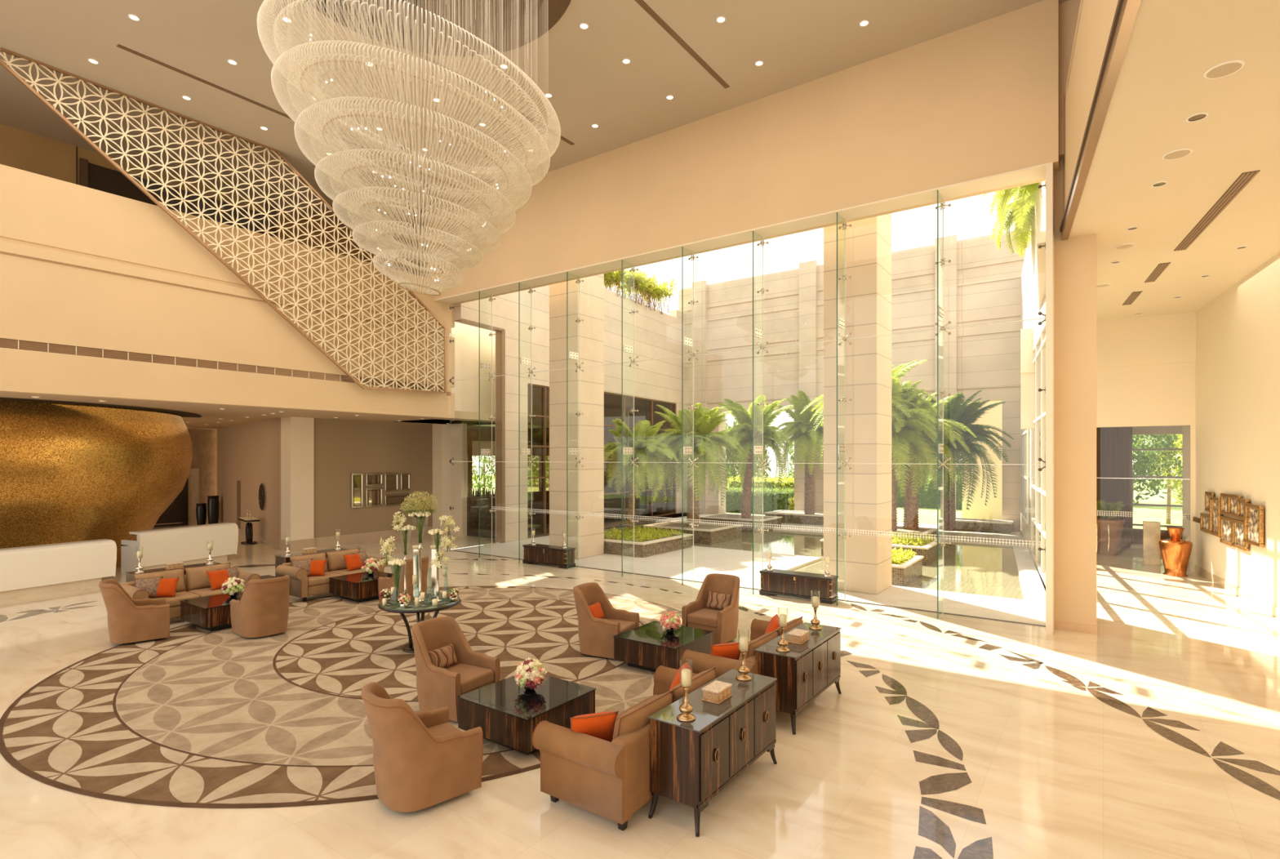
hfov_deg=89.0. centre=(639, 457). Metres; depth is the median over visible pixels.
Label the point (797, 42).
ceiling
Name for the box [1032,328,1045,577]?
window
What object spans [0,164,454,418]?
wall
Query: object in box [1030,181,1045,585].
wall
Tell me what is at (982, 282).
wall
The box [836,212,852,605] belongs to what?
glass fin
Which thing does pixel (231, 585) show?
bouquet
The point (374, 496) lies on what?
framed mirror
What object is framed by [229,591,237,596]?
bowl
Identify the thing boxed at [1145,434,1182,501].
tree
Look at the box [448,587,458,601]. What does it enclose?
bouquet
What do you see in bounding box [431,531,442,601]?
vase
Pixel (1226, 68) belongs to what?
ceiling speaker
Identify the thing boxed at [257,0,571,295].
chandelier
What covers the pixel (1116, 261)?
recessed light
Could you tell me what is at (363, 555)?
throw pillow
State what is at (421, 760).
armchair
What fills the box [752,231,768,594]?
glass fin
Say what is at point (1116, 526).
pot
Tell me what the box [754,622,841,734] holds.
sideboard
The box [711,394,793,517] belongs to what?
palm tree
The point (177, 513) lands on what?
double door
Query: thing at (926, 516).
lawn
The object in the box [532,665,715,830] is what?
sofa
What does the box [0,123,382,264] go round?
wall
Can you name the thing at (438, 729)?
seat cushion
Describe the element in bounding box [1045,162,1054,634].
trim
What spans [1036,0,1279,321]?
ceiling
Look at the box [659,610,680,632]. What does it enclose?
bouquet
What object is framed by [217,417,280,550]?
wall
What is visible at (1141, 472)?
tree
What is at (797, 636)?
box
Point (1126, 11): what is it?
trim
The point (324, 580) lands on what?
seat cushion
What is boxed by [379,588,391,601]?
bouquet
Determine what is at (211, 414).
ceiling
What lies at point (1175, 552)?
copper vase
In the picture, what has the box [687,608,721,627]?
seat cushion
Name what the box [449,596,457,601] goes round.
bowl
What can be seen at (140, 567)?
candle holder
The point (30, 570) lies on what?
reception desk
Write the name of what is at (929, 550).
planter
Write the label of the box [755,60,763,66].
recessed light
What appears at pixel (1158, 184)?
recessed light
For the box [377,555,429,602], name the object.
armchair
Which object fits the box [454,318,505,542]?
window
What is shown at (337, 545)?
candle holder
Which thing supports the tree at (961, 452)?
on the lawn at (926, 516)
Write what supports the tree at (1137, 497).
on the lawn at (926, 516)
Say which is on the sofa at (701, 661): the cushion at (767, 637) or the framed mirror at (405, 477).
the cushion at (767, 637)
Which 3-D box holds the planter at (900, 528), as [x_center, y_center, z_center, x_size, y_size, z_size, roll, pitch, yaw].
[8.816,2.825,23.676,3.360,0.510,2.260,0,0,35]
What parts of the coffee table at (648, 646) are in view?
glass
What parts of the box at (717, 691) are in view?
lid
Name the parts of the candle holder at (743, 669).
stem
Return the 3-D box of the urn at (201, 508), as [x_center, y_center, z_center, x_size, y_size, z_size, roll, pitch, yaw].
[-19.306,2.510,28.660,0.408,0.980,0.408,0,0,35]
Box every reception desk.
[0,538,116,599]
[120,522,238,573]
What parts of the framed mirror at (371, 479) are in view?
glass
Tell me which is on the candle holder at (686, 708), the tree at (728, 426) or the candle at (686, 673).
the candle at (686, 673)
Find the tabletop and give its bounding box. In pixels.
[378,592,459,610]
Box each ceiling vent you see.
[116,44,456,187]
[411,51,574,145]
[634,0,729,88]
[1122,290,1142,305]
[1144,262,1170,282]
[1173,169,1260,251]
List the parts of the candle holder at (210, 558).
stem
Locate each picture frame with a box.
[1200,512,1209,533]
[1204,491,1214,512]
[1209,496,1222,537]
[1219,515,1231,546]
[1220,493,1228,515]
[1227,493,1241,517]
[1231,518,1248,551]
[1236,497,1249,520]
[1243,502,1263,547]
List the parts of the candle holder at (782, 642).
stem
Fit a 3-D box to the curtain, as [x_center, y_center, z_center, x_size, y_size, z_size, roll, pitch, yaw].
[15.389,0.540,22.126,2.046,4.880,0.120,0,0,35]
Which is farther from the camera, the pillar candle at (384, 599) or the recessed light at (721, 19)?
the recessed light at (721, 19)
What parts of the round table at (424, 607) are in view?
leg, plate, leg, leg, leg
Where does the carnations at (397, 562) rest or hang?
in the vase at (397, 569)
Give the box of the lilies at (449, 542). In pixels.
[440,534,457,551]
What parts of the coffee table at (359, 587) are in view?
glass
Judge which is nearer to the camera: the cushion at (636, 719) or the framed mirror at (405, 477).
the cushion at (636, 719)
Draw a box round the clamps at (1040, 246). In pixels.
[1038,181,1045,552]
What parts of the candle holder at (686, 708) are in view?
stem, hurricane glass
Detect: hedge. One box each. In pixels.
[725,486,794,513]
[727,475,794,492]
[786,496,794,510]
[895,473,961,509]
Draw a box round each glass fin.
[479,291,495,557]
[519,282,535,563]
[566,271,583,569]
[622,259,638,577]
[681,246,698,584]
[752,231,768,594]
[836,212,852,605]
[935,190,951,618]
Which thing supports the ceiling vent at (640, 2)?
in the ceiling at (797, 42)
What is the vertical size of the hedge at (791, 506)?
1.116 m
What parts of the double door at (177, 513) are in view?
kick rail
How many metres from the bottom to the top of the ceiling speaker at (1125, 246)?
0.014 m
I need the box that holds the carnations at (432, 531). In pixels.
[427,528,444,534]
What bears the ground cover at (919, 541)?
in the planter at (929, 550)
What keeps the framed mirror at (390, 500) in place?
attached to the wall at (342, 448)
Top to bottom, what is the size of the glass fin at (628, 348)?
7.965 m
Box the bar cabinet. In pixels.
[466,494,495,530]
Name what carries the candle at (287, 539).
on the candle holder at (287, 551)
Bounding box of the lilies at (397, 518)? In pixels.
[391,511,406,532]
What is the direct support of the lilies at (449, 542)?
in the vase at (437, 534)
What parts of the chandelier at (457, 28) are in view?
crystal rod, crystal rod, crystal rod, crystal rod, crystal rod, crystal rod, crystal rod, crystal rod, crystal rod, crystal rod, crystal rod, crystal rod, crystal rod, crystal rod, crystal rod, crystal rod, crystal rod, crystal rod, crystal rod, crystal rod, crystal rod, crystal rod, crystal rod, crystal rod, crystal rod, crystal rod, crystal rod, crystal rod, crystal rod, crystal rod, crystal rod, crystal rod, crystal rod, crystal rod, crystal rod, crystal rod, crystal rod, crystal rod, crystal rod, crystal rod, crystal rod, crystal rod, crystal rod, crystal rod, crystal rod, crystal rod, crystal rod, crystal rod, crystal rod, crystal rod, crystal rod, crystal rod, crystal rod, crystal rod, crystal rod, crystal rod, crystal rod, crystal rod, crystal rod, crystal rod, crystal rod, crystal rod, crystal rod, crystal rod, crystal rod, crystal rod, crystal rod, crystal rod, crystal rod, crystal rod, crystal rod, crystal rod, crystal rod, crystal rod, crystal rod, crystal rod, crystal rod, crystal rod, crystal rod, crystal rod, crystal rod, crystal rod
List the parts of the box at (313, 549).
lid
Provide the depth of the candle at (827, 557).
13.53 m
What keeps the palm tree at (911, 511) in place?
on the planter at (900, 528)
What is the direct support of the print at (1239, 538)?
attached to the picture frame at (1237, 538)
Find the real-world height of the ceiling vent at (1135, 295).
0.014 m
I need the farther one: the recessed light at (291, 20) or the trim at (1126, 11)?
the recessed light at (291, 20)
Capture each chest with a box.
[522,543,575,568]
[759,568,839,604]
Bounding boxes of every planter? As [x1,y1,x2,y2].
[604,529,693,557]
[642,520,742,544]
[699,513,782,532]
[764,509,823,524]
[819,535,944,564]
[891,555,924,586]
[893,525,937,537]
[938,517,1013,533]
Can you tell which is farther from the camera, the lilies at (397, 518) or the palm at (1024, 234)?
the palm at (1024, 234)
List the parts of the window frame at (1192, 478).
handle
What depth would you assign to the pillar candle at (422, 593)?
9.82 m
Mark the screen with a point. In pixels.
(22, 80)
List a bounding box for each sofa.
[120,562,261,617]
[275,547,386,601]
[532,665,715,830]
[681,616,803,677]
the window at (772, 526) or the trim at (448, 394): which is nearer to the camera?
the window at (772, 526)
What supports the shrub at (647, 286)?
on the wall at (656, 335)
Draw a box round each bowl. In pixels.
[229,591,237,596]
[400,602,408,608]
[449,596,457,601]
[524,684,534,690]
[666,627,674,632]
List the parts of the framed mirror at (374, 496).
glass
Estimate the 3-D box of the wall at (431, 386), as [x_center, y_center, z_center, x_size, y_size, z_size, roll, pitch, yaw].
[-11.790,-3.450,13.673,0.230,4.300,18.600,0,0,35]
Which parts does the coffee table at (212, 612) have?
glass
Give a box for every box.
[164,561,183,569]
[302,546,317,553]
[702,680,732,703]
[786,628,808,644]
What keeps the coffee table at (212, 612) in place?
on the carpet
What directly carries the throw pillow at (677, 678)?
on the sofa at (609, 780)
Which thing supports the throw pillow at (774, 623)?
on the sofa at (701, 661)
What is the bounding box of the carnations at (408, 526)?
[400,524,416,530]
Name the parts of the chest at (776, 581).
lid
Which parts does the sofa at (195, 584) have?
arm, backrest, frame, arm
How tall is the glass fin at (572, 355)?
7.965 m
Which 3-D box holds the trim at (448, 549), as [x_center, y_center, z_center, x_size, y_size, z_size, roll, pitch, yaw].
[0.556,2.994,16.299,16.600,0.012,0.060,0,0,35]
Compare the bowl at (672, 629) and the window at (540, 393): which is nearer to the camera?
the bowl at (672, 629)
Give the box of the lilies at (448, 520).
[438,515,460,534]
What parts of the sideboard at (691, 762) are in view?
leg, leg, glass, door, ring handle, rail, door, ring handle, door, ring handle, leg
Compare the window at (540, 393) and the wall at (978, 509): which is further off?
the wall at (978, 509)
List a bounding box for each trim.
[434,164,1045,304]
[442,323,453,399]
[448,549,1045,626]
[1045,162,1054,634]
[1059,0,1141,240]
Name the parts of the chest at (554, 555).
lid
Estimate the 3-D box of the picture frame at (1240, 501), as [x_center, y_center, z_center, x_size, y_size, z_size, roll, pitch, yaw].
[12.649,1.081,13.650,0.074,0.447,0.560,0,0,28]
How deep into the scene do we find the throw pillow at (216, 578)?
12.53 m
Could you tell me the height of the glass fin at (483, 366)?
7.965 m
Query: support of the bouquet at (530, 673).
on the coffee table at (508, 714)
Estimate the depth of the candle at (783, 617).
7.27 m
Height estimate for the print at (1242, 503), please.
0.327 m
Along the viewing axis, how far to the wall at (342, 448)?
22.88 m
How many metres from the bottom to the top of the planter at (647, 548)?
0.510 m
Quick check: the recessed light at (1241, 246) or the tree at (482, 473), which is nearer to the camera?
the recessed light at (1241, 246)
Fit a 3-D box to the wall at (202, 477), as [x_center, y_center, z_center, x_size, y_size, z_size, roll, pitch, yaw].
[-24.065,0.850,24.131,0.600,4.300,15.400,0,0,35]
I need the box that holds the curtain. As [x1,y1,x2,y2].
[1096,426,1130,547]
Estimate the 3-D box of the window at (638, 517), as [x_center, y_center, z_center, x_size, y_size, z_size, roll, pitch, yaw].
[0.581,-1.000,16.281,1.764,8.000,0.024,0,0,35]
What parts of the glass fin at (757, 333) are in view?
splice plate, splice plate, glass blade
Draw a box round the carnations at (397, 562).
[387,558,405,565]
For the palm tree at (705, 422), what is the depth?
24.24 m
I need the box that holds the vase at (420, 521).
[413,515,428,601]
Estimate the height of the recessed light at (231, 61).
0.016 m
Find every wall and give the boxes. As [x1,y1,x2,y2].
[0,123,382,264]
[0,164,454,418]
[0,397,201,568]
[187,428,217,524]
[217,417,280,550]
[313,417,432,547]
[382,0,1059,304]
[397,321,495,426]
[430,385,442,391]
[453,284,684,542]
[678,228,1030,531]
[961,400,1002,519]
[1020,235,1030,552]
[1020,311,1195,429]
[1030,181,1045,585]
[1054,159,1097,634]
[1059,0,1118,215]
[1182,252,1279,619]
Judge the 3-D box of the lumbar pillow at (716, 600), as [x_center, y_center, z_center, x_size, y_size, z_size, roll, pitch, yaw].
[1.319,2.391,10.851,0.466,0.278,0.170,0,0,35]
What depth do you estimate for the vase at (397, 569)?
9.90 m
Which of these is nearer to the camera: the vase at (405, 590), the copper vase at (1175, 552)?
the vase at (405, 590)
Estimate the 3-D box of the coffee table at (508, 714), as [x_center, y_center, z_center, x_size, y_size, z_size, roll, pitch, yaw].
[-1.218,2.766,7.066,1.056,0.437,1.056,0,0,35]
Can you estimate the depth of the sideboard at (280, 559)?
14.35 m
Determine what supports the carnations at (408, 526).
in the vase at (405, 590)
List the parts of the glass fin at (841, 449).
splice plate, splice plate, glass blade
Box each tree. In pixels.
[471,455,495,494]
[604,417,678,532]
[651,402,746,526]
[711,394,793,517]
[725,420,772,480]
[725,426,743,487]
[775,390,823,514]
[781,440,794,478]
[800,359,942,478]
[891,377,952,531]
[891,391,976,529]
[896,389,1013,530]
[930,452,961,479]
[1132,434,1182,524]
[1132,434,1182,528]
[1132,435,1167,503]
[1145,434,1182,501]
[1147,434,1182,504]
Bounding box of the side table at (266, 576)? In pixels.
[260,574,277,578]
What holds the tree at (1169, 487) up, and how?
on the lawn at (926, 516)
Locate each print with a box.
[1203,515,1208,529]
[1207,494,1211,508]
[1213,500,1217,532]
[1222,496,1226,511]
[1222,519,1231,542]
[1231,497,1236,513]
[1235,522,1244,546]
[1240,502,1245,515]
[1248,507,1258,542]
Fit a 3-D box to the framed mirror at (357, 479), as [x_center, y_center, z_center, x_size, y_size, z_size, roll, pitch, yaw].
[-9.835,1.150,22.660,0.050,1.200,0.430,0,0,35]
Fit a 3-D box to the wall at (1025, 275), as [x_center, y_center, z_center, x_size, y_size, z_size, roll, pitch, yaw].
[13.943,-2.100,23.302,0.300,10.200,6.957,0,0,28]
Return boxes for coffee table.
[179,591,242,631]
[328,570,392,602]
[457,675,596,754]
[613,620,714,671]
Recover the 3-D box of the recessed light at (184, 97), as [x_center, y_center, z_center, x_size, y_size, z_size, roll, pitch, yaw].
[-9.833,-7.792,14.121,0.170,0.016,0.170,0,0,35]
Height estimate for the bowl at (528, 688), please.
0.070 m
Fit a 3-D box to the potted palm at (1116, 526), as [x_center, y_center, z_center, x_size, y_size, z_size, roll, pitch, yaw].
[14.514,2.171,20.235,0.902,1.657,0.883,0,0,19]
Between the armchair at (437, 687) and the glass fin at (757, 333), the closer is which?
the armchair at (437, 687)
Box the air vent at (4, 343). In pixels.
[0,338,430,389]
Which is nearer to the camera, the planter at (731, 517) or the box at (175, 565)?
the box at (175, 565)
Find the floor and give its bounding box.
[0,511,1279,858]
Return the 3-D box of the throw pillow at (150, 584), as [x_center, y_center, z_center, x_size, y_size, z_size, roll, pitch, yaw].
[-8.889,2.360,11.770,0.427,0.380,0.230,0,0,-30]
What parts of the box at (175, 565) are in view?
lid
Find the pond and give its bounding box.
[486,521,1023,599]
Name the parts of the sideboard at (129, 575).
glass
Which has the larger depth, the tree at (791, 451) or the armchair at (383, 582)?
the tree at (791, 451)
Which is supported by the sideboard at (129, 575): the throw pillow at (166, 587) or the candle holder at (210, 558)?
the candle holder at (210, 558)
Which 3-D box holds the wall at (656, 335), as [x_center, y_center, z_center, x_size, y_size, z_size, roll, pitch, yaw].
[-1.754,-2.450,28.691,0.400,10.900,17.139,0,0,30]
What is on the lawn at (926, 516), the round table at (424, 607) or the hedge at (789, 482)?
the hedge at (789, 482)
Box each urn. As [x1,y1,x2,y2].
[195,502,207,524]
[207,495,219,524]
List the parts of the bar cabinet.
drawer, drawer, drawer, drawer, drawer, drawer, drawer, drawer, drawer, drawer, drawer, drawer, drawer, drawer, drawer, drawer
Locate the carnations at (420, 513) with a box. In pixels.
[408,510,431,516]
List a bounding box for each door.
[153,476,188,527]
[236,480,240,528]
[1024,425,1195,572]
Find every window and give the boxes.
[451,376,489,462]
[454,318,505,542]
[466,425,495,496]
[492,372,531,512]
[527,382,549,537]
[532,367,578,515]
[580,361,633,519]
[604,391,675,525]
[634,355,692,523]
[693,347,762,528]
[763,339,844,533]
[845,328,942,540]
[943,317,1045,547]
[1020,428,1028,523]
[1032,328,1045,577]
[1130,425,1182,543]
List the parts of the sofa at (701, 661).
arm, backrest, arm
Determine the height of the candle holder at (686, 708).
0.475 m
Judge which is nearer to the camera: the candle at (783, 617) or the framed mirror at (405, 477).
the candle at (783, 617)
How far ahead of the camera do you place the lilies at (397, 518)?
10.22 m
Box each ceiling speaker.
[1096,283,1111,287]
[1114,243,1135,248]
[1160,147,1193,159]
[1203,59,1244,79]
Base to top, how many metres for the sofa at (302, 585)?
0.872 m
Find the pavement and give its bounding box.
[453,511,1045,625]
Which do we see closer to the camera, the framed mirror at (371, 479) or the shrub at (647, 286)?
the framed mirror at (371, 479)
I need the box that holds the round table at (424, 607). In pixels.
[377,592,460,653]
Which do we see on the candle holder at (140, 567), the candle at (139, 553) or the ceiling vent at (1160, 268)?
the candle at (139, 553)
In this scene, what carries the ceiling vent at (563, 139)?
in the ceiling at (797, 42)
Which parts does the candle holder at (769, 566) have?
stem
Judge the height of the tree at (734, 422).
7.104 m
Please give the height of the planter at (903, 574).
0.510 m
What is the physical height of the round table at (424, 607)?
0.737 m
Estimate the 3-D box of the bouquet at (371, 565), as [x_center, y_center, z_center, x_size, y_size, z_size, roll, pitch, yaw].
[-5.862,2.361,14.177,0.391,0.370,0.385,0,0,24]
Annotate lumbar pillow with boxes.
[427,641,458,667]
[588,600,604,618]
[705,590,732,609]
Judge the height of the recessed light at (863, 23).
0.016 m
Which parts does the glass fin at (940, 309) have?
glass blade, splice plate, splice plate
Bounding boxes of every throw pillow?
[134,575,163,598]
[156,576,179,597]
[205,567,230,590]
[217,564,238,577]
[290,558,312,576]
[309,559,326,576]
[342,551,362,571]
[352,550,368,564]
[569,710,618,742]
[669,660,691,690]
[710,642,740,659]
[764,613,779,633]
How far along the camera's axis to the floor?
6.43 m
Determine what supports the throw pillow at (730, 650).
on the sofa at (701, 661)
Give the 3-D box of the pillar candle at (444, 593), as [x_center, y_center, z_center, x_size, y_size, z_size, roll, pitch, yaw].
[-2.997,2.148,9.978,0.080,0.194,0.078,0,0,35]
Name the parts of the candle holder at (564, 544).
stem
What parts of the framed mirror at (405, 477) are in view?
glass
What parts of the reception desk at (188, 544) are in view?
panel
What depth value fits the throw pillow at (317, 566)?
13.93 m
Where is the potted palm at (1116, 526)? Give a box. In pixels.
[1096,500,1124,555]
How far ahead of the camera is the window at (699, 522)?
15.26 m
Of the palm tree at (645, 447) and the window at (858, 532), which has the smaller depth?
the window at (858, 532)
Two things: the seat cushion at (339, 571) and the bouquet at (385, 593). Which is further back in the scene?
the seat cushion at (339, 571)
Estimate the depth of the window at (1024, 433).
22.00 m
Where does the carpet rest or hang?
on the floor
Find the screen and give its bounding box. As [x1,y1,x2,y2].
[0,47,446,393]
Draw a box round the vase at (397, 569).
[390,564,403,605]
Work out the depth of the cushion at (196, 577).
12.56 m
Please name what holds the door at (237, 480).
in the wall at (250, 453)
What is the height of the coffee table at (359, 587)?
0.437 m
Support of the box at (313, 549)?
on the sideboard at (280, 559)
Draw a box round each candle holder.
[134,551,144,573]
[205,540,214,564]
[284,533,291,555]
[333,532,341,549]
[530,530,536,545]
[561,533,566,548]
[676,659,695,721]
[735,629,751,680]
[766,547,773,570]
[775,607,790,652]
[808,591,822,629]
[823,556,831,577]
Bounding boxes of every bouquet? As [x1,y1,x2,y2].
[221,576,244,596]
[360,557,379,574]
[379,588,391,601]
[396,592,410,608]
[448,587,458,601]
[513,656,546,690]
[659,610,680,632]
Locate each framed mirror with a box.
[351,473,363,507]
[365,472,382,485]
[365,487,382,506]
[384,472,398,491]
[384,493,411,506]
[400,472,410,490]
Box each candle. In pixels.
[137,551,142,557]
[207,543,212,550]
[285,537,289,542]
[382,597,386,605]
[391,586,395,602]
[412,574,417,583]
[414,596,418,606]
[419,591,424,606]
[431,598,437,605]
[441,591,447,603]
[442,568,447,598]
[681,668,690,685]
[739,636,747,650]
[779,613,786,626]
[812,595,818,606]
[826,556,829,563]
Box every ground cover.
[604,524,684,542]
[891,529,936,546]
[891,546,916,564]
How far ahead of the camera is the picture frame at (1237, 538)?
13.90 m
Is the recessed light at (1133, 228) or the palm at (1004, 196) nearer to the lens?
the recessed light at (1133, 228)
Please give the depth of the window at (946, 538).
12.00 m
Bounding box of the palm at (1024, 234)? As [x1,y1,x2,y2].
[990,191,1035,257]
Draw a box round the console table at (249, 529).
[238,516,260,544]
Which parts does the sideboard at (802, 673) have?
leg, glass, door, ring handle, rail, door, ring handle, door, leg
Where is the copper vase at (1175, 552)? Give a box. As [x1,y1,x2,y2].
[1158,527,1192,576]
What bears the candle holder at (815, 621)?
on the sideboard at (802, 673)
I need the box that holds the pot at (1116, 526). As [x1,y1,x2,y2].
[1096,518,1124,555]
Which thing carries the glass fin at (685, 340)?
on the floor
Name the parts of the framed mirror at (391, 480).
glass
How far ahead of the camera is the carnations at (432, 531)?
10.15 m
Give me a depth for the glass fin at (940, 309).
12.10 m
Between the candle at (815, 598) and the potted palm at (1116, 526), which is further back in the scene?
the potted palm at (1116, 526)
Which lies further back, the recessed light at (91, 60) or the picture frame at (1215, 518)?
the picture frame at (1215, 518)
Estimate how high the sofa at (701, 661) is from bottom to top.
0.872 m
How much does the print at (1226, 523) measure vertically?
0.494 m
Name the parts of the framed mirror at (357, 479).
glass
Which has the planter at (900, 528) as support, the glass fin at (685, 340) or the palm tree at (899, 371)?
the palm tree at (899, 371)
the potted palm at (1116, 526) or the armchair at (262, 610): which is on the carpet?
the armchair at (262, 610)
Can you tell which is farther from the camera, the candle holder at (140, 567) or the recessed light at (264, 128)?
the recessed light at (264, 128)
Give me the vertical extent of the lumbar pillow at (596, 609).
0.269 m
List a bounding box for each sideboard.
[124,561,221,582]
[274,547,348,577]
[648,668,777,835]
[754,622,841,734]
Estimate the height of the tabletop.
0.012 m
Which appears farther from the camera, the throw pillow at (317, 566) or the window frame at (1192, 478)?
the window frame at (1192, 478)
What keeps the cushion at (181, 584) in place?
on the sofa at (195, 584)
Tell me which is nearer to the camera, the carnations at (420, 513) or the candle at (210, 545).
the carnations at (420, 513)
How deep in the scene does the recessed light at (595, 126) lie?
15.31 m
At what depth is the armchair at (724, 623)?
10.57 m
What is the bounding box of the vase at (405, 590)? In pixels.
[399,529,410,593]
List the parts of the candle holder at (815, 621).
stem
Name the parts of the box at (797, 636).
lid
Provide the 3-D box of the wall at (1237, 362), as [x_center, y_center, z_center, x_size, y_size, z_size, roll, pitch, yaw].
[8.451,-0.400,5.422,0.315,6.800,28.828,0,0,28]
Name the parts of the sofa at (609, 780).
leg, arm, leg, backrest, arm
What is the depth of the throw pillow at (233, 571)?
12.89 m
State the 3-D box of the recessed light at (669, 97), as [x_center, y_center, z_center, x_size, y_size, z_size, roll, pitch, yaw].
[0.647,-7.792,14.098,0.170,0.016,0.170,0,0,35]
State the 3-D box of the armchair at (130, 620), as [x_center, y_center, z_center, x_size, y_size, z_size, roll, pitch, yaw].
[-8.283,2.485,10.659,0.894,0.997,0.732,0,0,-41]
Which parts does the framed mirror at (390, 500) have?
glass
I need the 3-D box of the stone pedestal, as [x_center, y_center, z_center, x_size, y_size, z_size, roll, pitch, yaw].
[14.352,2.400,18.261,0.380,1.200,0.300,0,0,35]
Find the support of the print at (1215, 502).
attached to the picture frame at (1215, 518)
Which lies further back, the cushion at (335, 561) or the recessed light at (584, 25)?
the cushion at (335, 561)
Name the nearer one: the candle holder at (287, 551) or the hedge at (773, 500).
the candle holder at (287, 551)
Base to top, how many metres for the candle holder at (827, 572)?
0.475 m
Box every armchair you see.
[98,578,169,643]
[230,574,289,637]
[360,681,483,812]
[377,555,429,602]
[411,616,500,721]
[573,582,639,658]
[681,573,740,644]
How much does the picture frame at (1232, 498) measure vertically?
0.487 m
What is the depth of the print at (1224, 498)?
14.77 m
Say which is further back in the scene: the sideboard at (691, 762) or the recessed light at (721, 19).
the recessed light at (721, 19)
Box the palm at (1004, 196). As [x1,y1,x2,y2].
[982,182,1038,229]
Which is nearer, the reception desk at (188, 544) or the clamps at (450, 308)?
the reception desk at (188, 544)
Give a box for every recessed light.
[88,58,98,64]
[128,13,140,21]
[182,95,191,100]
[227,59,237,65]
[260,126,268,130]
[281,17,292,23]
[545,93,552,97]
[579,22,588,29]
[591,124,598,128]
[622,58,631,64]
[666,95,673,99]
[715,16,725,23]
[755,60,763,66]
[859,19,869,26]
[1110,260,1120,263]
[1126,226,1138,230]
[1151,181,1167,186]
[1185,111,1208,122]
[1235,245,1247,248]
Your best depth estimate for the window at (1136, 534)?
22.54 m
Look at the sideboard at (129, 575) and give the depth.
12.48 m
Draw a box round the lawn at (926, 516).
[471,472,1182,529]
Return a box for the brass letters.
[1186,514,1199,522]
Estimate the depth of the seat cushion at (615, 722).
6.15 m
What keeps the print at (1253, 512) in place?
attached to the picture frame at (1255, 522)
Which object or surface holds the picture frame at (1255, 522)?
attached to the wall at (1237, 362)
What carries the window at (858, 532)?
in the wall at (981, 100)
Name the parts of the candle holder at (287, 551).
stem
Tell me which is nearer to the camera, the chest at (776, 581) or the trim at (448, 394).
the chest at (776, 581)
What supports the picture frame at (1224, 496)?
attached to the wall at (1237, 362)
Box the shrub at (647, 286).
[604,267,677,314]
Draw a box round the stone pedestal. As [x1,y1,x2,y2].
[1142,520,1160,565]
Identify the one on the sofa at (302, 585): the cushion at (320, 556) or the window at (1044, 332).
the cushion at (320, 556)
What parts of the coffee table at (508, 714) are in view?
glass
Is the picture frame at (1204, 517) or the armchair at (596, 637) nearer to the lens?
the armchair at (596, 637)
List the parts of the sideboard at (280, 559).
glass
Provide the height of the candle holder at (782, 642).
0.475 m
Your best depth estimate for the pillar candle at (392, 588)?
10.07 m
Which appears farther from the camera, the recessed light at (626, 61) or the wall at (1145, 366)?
the wall at (1145, 366)
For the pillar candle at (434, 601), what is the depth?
9.86 m
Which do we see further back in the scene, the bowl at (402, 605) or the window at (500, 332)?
the window at (500, 332)
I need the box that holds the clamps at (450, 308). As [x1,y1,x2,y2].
[448,306,453,510]
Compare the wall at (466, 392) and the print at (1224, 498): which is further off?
the wall at (466, 392)
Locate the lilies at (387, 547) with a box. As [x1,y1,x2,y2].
[377,536,398,566]
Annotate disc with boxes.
[258,483,265,510]
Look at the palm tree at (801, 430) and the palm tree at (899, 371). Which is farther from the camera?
the palm tree at (801, 430)
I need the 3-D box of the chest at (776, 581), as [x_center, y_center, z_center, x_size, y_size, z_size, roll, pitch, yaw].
[3.391,2.740,13.961,1.620,0.520,0.430,0,0,35]
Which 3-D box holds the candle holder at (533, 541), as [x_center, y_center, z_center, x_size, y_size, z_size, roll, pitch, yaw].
[-3.027,2.240,18.507,0.158,0.475,0.158,0,0,35]
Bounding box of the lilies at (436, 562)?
[430,548,449,568]
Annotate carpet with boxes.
[0,585,714,808]
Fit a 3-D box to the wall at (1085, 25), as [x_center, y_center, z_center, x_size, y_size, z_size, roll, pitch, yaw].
[3.443,-5.890,3.193,2.302,3.820,19.380,0,0,32]
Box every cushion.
[133,568,186,591]
[151,591,199,607]
[185,562,230,590]
[186,586,239,597]
[289,552,328,571]
[307,571,342,586]
[326,548,359,571]
[328,568,364,574]
[427,722,462,736]
[444,662,493,694]
[604,617,635,632]
[613,691,672,738]
[613,720,617,737]
[672,667,715,702]
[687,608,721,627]
[744,630,778,659]
[775,617,803,635]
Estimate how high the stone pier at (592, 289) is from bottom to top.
9.600 m
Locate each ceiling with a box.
[0,0,1069,238]
[0,391,495,429]
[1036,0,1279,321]
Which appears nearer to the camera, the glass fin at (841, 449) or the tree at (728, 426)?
the glass fin at (841, 449)
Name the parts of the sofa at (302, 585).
arm, backrest, frame, arm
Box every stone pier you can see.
[549,273,604,558]
[823,213,891,594]

